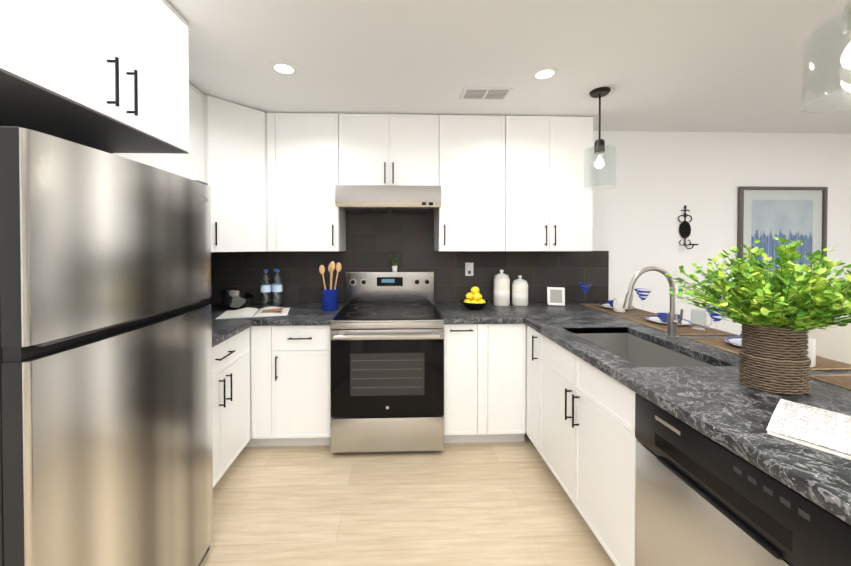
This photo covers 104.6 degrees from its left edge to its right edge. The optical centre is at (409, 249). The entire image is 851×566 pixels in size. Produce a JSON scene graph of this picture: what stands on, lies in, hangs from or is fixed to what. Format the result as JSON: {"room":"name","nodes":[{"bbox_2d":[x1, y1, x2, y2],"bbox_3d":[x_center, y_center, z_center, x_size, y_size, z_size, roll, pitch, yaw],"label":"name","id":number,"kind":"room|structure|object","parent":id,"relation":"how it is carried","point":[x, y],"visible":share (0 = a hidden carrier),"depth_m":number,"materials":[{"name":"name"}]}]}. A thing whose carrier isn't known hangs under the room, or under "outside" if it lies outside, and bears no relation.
{"room":"dining room and kitchen","nodes":[
{"label":"dining room and kitchen","id":0,"kind":"room"},
{"bbox_2d":[0,0,195,179],"bbox_3d":[-1.333,-0.661,1.115,0.667,0.744,0.768,0,1,-2],"label":"upper cabinet","id":1,"kind":"object","parent":0,"relation":"attached to","point":[109,76],"depth_m":1.12,"materials":[{"name":"white wood"}]},
{"bbox_2d":[196,89,207,182],"bbox_3d":[-1.528,-0.510,1.856,0.320,1.062,0.719,0,1,-2],"label":"upper cabinet","id":2,"kind":"object","parent":0,"relation":"attached to","point":[201,104],"depth_m":2.18,"materials":[{"name":"white wood"}]},
{"bbox_2d":[200,434,614,565],"bbox_3d":[2.025,1.465,-0.205,7.540,0.100,6.570,0,1,-2],"label":"floor","id":3,"kind":"structure","parent":0,"point":[484,504],"depth_m":1.76,"materials":[{"name":"brown wood"}]},
{"bbox_2d":[0,126,212,565],"bbox_3d":[-1.264,0.551,1.128,0.770,1.699,0.755,0,1,-2],"label":"fridge","id":4,"kind":"object","parent":3,"relation":"on","point":[106,457],"visible":1,"depth_m":0.94,"materials":[{"name":"silver metal"}]},
{"bbox_2d":[212,356,251,486],"bbox_3d":[-1.378,0.955,1.882,0.620,0.874,0.719,0,1,-2],"label":"base cabinet","id":5,"kind":"object","parent":3,"relation":"on","point":[231,375],"depth_m":1.96,"materials":[{"name":"white wood"}]},
{"bbox_2d":[208,252,303,355],"bbox_3d":[-1.117,0.246,2.185,1.169,0.455,1.321,0,1,-2],"label":"base cabinet","id":6,"kind":"object","parent":3,"relation":"on","point":[239,271],"depth_m":2.82,"materials":[{"name":"white wood"}]},
{"bbox_2d":[220,290,253,309],"bbox_3d":[-1.346,0.393,2.572,0.235,0.150,0.242,0,1,-2],"label":"mixing bowl","id":7,"kind":"object","parent":6,"relation":"on","point":[234,299],"visible":0.98,"depth_m":2.52,"materials":[{"name":"silver metal"}]},
{"bbox_2d":[214,306,290,319],"bbox_3d":[-1.131,0.455,2.420,0.470,0.032,0.300,0,1,-16],"label":"cookbook","id":8,"kind":"object","parent":6,"relation":"on","point":[250,312],"visible":0.98,"depth_m":2.36,"materials":[{"name":"white paper"}]},
{"bbox_2d":[261,269,282,307],"bbox_3d":[-1.127,0.315,2.718,0.166,0.305,0.168,0,1,-2],"label":"water bottles","id":9,"kind":"object","parent":6,"relation":"on","point":[274,287],"visible":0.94,"depth_m":2.67,"materials":[{"name":"plastic"}]},
{"bbox_2d":[319,261,341,310],"bbox_3d":[-0.615,0.278,2.554,0.174,0.382,0.130,0,1,-2],"label":"utensil crock","id":10,"kind":"object","parent":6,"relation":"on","point":[330,299],"visible":1,"depth_m":2.52,"materials":[{"name":"blue ceramic"}]},
{"bbox_2d":[252,356,271,446],"bbox_3d":[-1.017,0.948,2.544,0.136,0.874,0.620,0,1,-2],"label":"base cabinet","id":11,"kind":"object","parent":3,"relation":"on","point":[261,365],"depth_m":2.24,"materials":[{"name":"white wood"}]},
{"bbox_2d":[272,356,330,445],"bbox_3d":[-0.748,0.948,2.552,0.404,0.874,0.620,0,1,-2],"label":"base cabinet","id":12,"kind":"object","parent":3,"relation":"on","point":[301,385],"depth_m":2.25,"materials":[{"name":"white wood"}]},
{"bbox_2d":[304,248,467,355],"bbox_3d":[-0.148,0.245,2.216,0.769,0.455,1.321,0,1,-2],"label":"base cabinet","id":13,"kind":"object","parent":3,"relation":"on","point":[450,280],"depth_m":2.85,"materials":[{"name":"white wood"}]},
{"bbox_2d":[330,271,443,452],"bbox_3d":[-0.157,0.788,2.491,0.759,1.195,0.736,0,1,-2],"label":"range","id":14,"kind":"object","parent":3,"relation":"on","point":[387,357],"visible":1,"depth_m":2.19,"materials":[{"name":"silver metal"}]},
{"bbox_2d":[389,255,397,271],"bbox_3d":[-0.131,0.114,2.819,0.092,0.145,0.055,0,1,-2],"label":"herb pot","id":15,"kind":"object","parent":14,"relation":"on","point":[394,267],"visible":0.96,"depth_m":2.81,"materials":[{"name":"white ceramic"}]},
{"bbox_2d":[443,352,491,442],"bbox_3d":[0.380,0.948,2.588,0.306,0.874,0.620,0,1,-2],"label":"base cabinet","id":16,"kind":"object","parent":3,"relation":"on","point":[467,416],"depth_m":2.28,"materials":[{"name":"white wood"}]},
{"bbox_2d":[492,352,523,441],"bbox_3d":[0.644,0.948,2.597,0.362,0.874,0.620,0,1,-2],"label":"base cabinet","id":17,"kind":"object","parent":3,"relation":"on","point":[507,367],"depth_m":2.29,"materials":[{"name":"white wood"}]},
{"bbox_2d":[524,352,535,447],"bbox_3d":[1.143,0.952,2.193,0.650,0.874,0.211,0,1,-2],"label":"base cabinet","id":18,"kind":"object","parent":3,"relation":"on","point":[529,357],"depth_m":2.23,"materials":[{"name":"white wood"}]},
{"bbox_2d":[536,352,627,565],"bbox_3d":[1.160,0.958,1.667,0.650,0.874,0.842,0,1,-2],"label":"base cabinet","id":19,"kind":"object","parent":3,"relation":"on","point":[560,386],"depth_m":1.55,"materials":[{"name":"white wood"}]},
{"bbox_2d":[444,248,740,355],"bbox_3d":[1.016,0.245,2.253,1.560,0.455,1.321,0,1,-2],"label":"base cabinet","id":20,"kind":"object","parent":3,"relation":"on","point":[538,326],"depth_m":2.39,"materials":[{"name":"white wood"}]},
{"bbox_2d":[460,286,488,309],"bbox_3d":[0.513,0.379,2.591,0.224,0.180,0.224,0,1,-2],"label":"lemon bowl","id":21,"kind":"object","parent":20,"relation":"on","point":[473,301],"visible":1,"depth_m":2.54,"materials":[{"name":"yellow food"}]},
{"bbox_2d":[493,270,509,305],"bbox_3d":[0.779,0.317,2.779,0.134,0.300,0.134,0,1,-2],"label":"canister","id":22,"kind":"object","parent":20,"relation":"on","point":[501,291],"visible":1,"depth_m":2.73,"materials":[{"name":"white ceramic"}]},
{"bbox_2d":[512,275,527,305],"bbox_3d":[0.936,0.341,2.784,0.134,0.251,0.134,0,1,-2],"label":"canister","id":23,"kind":"object","parent":20,"relation":"on","point":[519,291],"visible":1,"depth_m":2.73,"materials":[{"name":"white ceramic"}]},
{"bbox_2d":[547,287,564,305],"bbox_3d":[1.230,0.389,2.765,0.135,0.150,0.080,0,1,16],"label":"picture frame","id":24,"kind":"object","parent":20,"relation":"on","point":[555,295],"visible":0.98,"depth_m":2.74,"materials":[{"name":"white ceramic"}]},
{"bbox_2d":[578,283,590,304],"bbox_3d":[1.498,0.377,2.803,0.110,0.180,0.110,0,1,-2],"label":"martini glass","id":25,"kind":"object","parent":20,"relation":"on","point":[581,285],"visible":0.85,"depth_m":2.79,"materials":[{"name":"blue glass"}]},
{"bbox_2d":[584,304,655,315],"bbox_3d":[1.636,0.466,2.588,0.333,0.006,0.473,0,1,-2],"label":"placemat","id":26,"kind":"object","parent":20,"relation":"on","point":[633,311],"visible":0.65,"depth_m":2.47,"materials":[{"name":"brown wicker"}]},
{"bbox_2d":[600,300,634,308],"bbox_3d":[1.645,0.436,2.608,0.236,0.052,0.236,0,1,-2],"label":"plate","id":27,"kind":"object","parent":26,"relation":"on","point":[609,304],"visible":0.29,"depth_m":2.62,"materials":[{"name":"white ceramic"}]},
{"bbox_2d":[613,297,624,311],"bbox_3d":[1.563,0.413,2.465,0.098,0.100,0.076,0,1,-2],"label":"cup","id":28,"kind":"object","parent":26,"relation":"on","point":[618,302],"visible":1,"depth_m":2.44,"materials":[{"name":"white ceramic"}]},
{"bbox_2d":[634,288,651,310],"bbox_3d":[1.711,0.381,2.409,0.110,0.180,0.110,0,1,-2],"label":"martini glass","id":29,"kind":"object","parent":20,"relation":"on","point":[640,295],"visible":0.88,"depth_m":2.40,"materials":[{"name":"blue glass"}]},
{"bbox_2d":[572,348,850,524],"bbox_3d":[1.360,0.508,0.835,1.042,0.039,2.913,0,1,-2],"label":"countertop","id":30,"kind":"structure","parent":20,"relation":"on","point":[710,398],"depth_m":1.03,"materials":[{"name":"grey stone"}]},
{"bbox_2d":[623,266,682,337],"bbox_3d":[1.319,0.284,1.770,0.305,0.387,0.111,0,1,-2],"label":"faucet","id":31,"kind":"object","parent":30,"relation":"on","point":[673,322],"visible":0.9,"depth_m":1.78,"materials":[{"name":"silver metal"}]},
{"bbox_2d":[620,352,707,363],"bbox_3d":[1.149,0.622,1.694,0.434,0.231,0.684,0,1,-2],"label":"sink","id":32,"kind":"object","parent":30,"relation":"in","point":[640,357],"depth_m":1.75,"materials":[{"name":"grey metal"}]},
{"bbox_2d":[623,317,732,334],"bbox_3d":[1.651,0.472,2.069,0.331,0.006,0.475,0,1,-2],"label":"placemat","id":33,"kind":"object","parent":30,"relation":"on","point":[684,330],"visible":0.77,"depth_m":1.96,"materials":[{"name":"brown wicker"}]},
{"bbox_2d":[646,313,689,324],"bbox_3d":[1.661,0.442,2.108,0.236,0.052,0.236,0,1,-2],"label":"plate","id":34,"kind":"object","parent":33,"relation":"on","point":[661,318],"visible":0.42,"depth_m":2.10,"materials":[{"name":"white ceramic"}]},
{"bbox_2d":[690,309,712,330],"bbox_3d":[1.706,0.412,1.929,0.072,0.115,0.093,0,1,-2],"label":"glass mug","id":35,"kind":"object","parent":33,"relation":"on","point":[698,327],"visible":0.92,"depth_m":1.93,"materials":[{"name":"clear glass"}]},
{"bbox_2d":[705,305,725,338],"bbox_3d":[1.613,0.388,1.726,0.110,0.180,0.110,0,1,-2],"label":"martini glass","id":36,"kind":"object","parent":30,"relation":"on","point":[717,319],"visible":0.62,"depth_m":1.72,"materials":[{"name":"blue glass"}]},
{"bbox_2d":[665,237,850,394],"bbox_3d":[1.258,0.221,1.165,0.628,0.527,0.580,0,1,-2],"label":"potted plant","id":37,"kind":"object","parent":30,"relation":"on","point":[774,317],"visible":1,"depth_m":1.11,"materials":[{"name":"plant"}]},
{"bbox_2d":[688,337,850,370],"bbox_3d":[1.668,0.477,1.548,0.334,0.006,0.470,0,1,-2],"label":"placemat","id":38,"kind":"object","parent":30,"relation":"on","point":[822,363],"visible":0.44,"depth_m":1.53,"materials":[{"name":"brown wicker"}]},
{"bbox_2d":[725,334,741,346],"bbox_3d":[1.687,0.447,1.589,0.236,0.052,0.236,0,1,-2],"label":"plate","id":39,"kind":"object","parent":38,"relation":"on","point":[736,341],"visible":0.17,"depth_m":1.66,"materials":[{"name":"white ceramic"}]},
{"bbox_2d":[807,336,815,366],"bbox_3d":[1.614,0.418,1.366,0.104,0.115,0.084,0,1,-2],"label":"mug","id":40,"kind":"object","parent":38,"relation":"on","point":[811,350],"visible":0.12,"depth_m":1.32,"materials":[{"name":"white ceramic"}]},
{"bbox_2d":[766,399,850,459],"bbox_3d":[1.232,0.481,0.735,0.300,0.016,0.560,0,1,-37],"label":"newspaper","id":41,"kind":"object","parent":30,"relation":"on","point":[827,431],"visible":0.9,"depth_m":0.87,"materials":[{"name":"white paper"}]},
{"bbox_2d":[809,374,850,389],"bbox_3d":[1.687,0.483,1.029,0.332,0.006,0.474,0,1,-2],"label":"placemat","id":42,"kind":"object","parent":30,"relation":"on","point":[842,380],"visible":0.94,"depth_m":1.21,"materials":[{"name":"brown wicker"}]},
{"bbox_2d":[628,392,655,565],"bbox_3d":[1.183,0.966,0.943,0.650,0.874,0.607,0,1,-2],"label":"base cabinet","id":43,"kind":"object","parent":3,"relation":"on","point":[631,395],"depth_m":1.25,"materials":[{"name":"white wood"}]},
{"bbox_2d":[635,393,850,565],"bbox_3d":[1.153,0.969,0.942,0.630,0.868,0.594,0,1,-2],"label":"dishwasher","id":44,"kind":"object","parent":3,"relation":"on","point":[702,499],"visible":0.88,"depth_m":0.92,"materials":[{"name":"grey metal"}]},
{"bbox_2d":[807,316,850,363],"bbox_3d":[2.507,0.869,1.780,0.470,1.050,0.460,0,1,-2],"label":"dining chair","id":45,"kind":"object","parent":3,"relation":"on","point":[834,343],"depth_m":1.76,"materials":[{"name":"beige fabric"}]},
{"bbox_2d":[167,0,850,133],"bbox_3d":[2.025,-1.075,-0.233,7.540,0.100,6.570,0,1,-2],"label":"ceiling","id":46,"kind":"structure","parent":0,"point":[696,65],"depth_m":1.80,"materials":[{"name":"white paint"}]},
{"bbox_2d":[270,61,297,75],"bbox_3d":[-0.724,-1.044,1.896,0.150,0.006,0.150,0,1,-2],"label":"recessed light","id":47,"kind":"object","parent":46,"relation":"in","point":[284,68],"visible":1,"depth_m":1.89,"materials":[{"name":"white"}]},
{"bbox_2d":[460,87,512,99],"bbox_3d":[0.511,-1.046,2.211,0.320,0.010,0.170,0,1,-2],"label":"ceiling vent","id":48,"kind":"object","parent":46,"relation":"in","point":[472,93],"visible":1,"depth_m":2.19,"materials":[{"name":"white metal"}]},
{"bbox_2d":[531,67,558,80],"bbox_3d":[0.805,-1.045,1.955,0.150,0.006,0.150,0,1,-2],"label":"recessed light","id":49,"kind":"object","parent":46,"relation":"in","point":[544,73],"visible":1,"depth_m":1.95,"materials":[{"name":"white"}]},
{"bbox_2d":[583,87,615,189],"bbox_3d":[1.262,-0.731,2.181,0.190,0.638,0.190,0,1,-2],"label":"pendant light","id":50,"kind":"object","parent":46,"relation":"hanging from","point":[600,145],"visible":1,"depth_m":2.17,"materials":[{"name":"clear glass"}]},
{"bbox_2d":[801,0,850,112],"bbox_3d":[1.155,-0.714,0.839,0.196,0.644,0.196,0,1,-2],"label":"pendant light","id":51,"kind":"object","parent":46,"relation":"hanging from","point":[845,58],"visible":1,"depth_m":0.87,"materials":[{"name":"clear glass"}]},
{"bbox_2d":[313,131,850,334],"bbox_3d":[1.922,0.160,3.004,7.540,2.440,0.120,0,1,-2],"label":"wall","id":52,"kind":"structure","parent":0,"point":[662,179],"depth_m":2.96,"materials":[{"name":"white paint"}]},
{"bbox_2d":[204,95,347,251],"bbox_3d":[-1.128,-0.518,2.532,1.163,1.062,0.605,0,1,-2],"label":"upper cabinet","id":53,"kind":"object","parent":52,"relation":"attached to","point":[273,178],"depth_m":2.51,"materials":[{"name":"white wood"}]},
{"bbox_2d":[340,113,439,185],"bbox_3d":[-0.163,-0.763,2.700,0.773,0.576,0.325,0,1,-2],"label":"upper cabinet","id":54,"kind":"object","parent":52,"relation":"attached to","point":[376,149],"depth_m":2.54,"materials":[{"name":"white wood"}]},
{"bbox_2d":[335,185,440,212],"bbox_3d":[-0.160,-0.391,2.616,0.767,0.159,0.479,0,1,-2],"label":"range hood","id":55,"kind":"object","parent":54,"relation":"attached to","point":[382,199],"visible":1,"depth_m":2.39,"materials":[{"name":"silver metal"}]},
{"bbox_2d":[465,263,472,275],"bbox_3d":[0.526,0.172,2.870,0.072,0.116,0.034,0,1,-2],"label":"electrical outlet","id":56,"kind":"object","parent":52,"relation":"attached to","point":[468,269],"visible":1,"depth_m":2.88,"materials":[{"name":"white plastic"}]},
{"bbox_2d":[432,115,507,247],"bbox_3d":[0.486,-0.520,2.723,0.521,1.062,0.325,0,1,-2],"label":"upper cabinet","id":57,"kind":"object","parent":52,"relation":"attached to","point":[473,211],"depth_m":2.56,"materials":[{"name":"white wood"}]},
{"bbox_2d":[508,116,592,247],"bbox_3d":[1.094,-0.520,2.743,0.697,1.062,0.325,0,1,-2],"label":"upper cabinet","id":58,"kind":"object","parent":52,"relation":"attached to","point":[549,206],"depth_m":2.58,"materials":[{"name":"white wood"}]},
{"bbox_2d":[678,205,697,248],"bbox_3d":[2.476,-0.201,2.894,0.127,0.394,0.128,0,1,-2],"label":"sconce","id":59,"kind":"object","parent":52,"relation":"attached to","point":[685,229],"visible":1,"depth_m":2.95,"materials":[{"name":"black metal"}]},
{"bbox_2d":[737,186,827,283],"bbox_3d":[3.369,-0.073,2.969,0.810,0.988,0.030,0,1,-2],"label":"picture","id":60,"kind":"object","parent":52,"relation":"attached to","point":[769,214],"visible":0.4,"depth_m":2.97,"materials":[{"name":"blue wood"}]}
]}

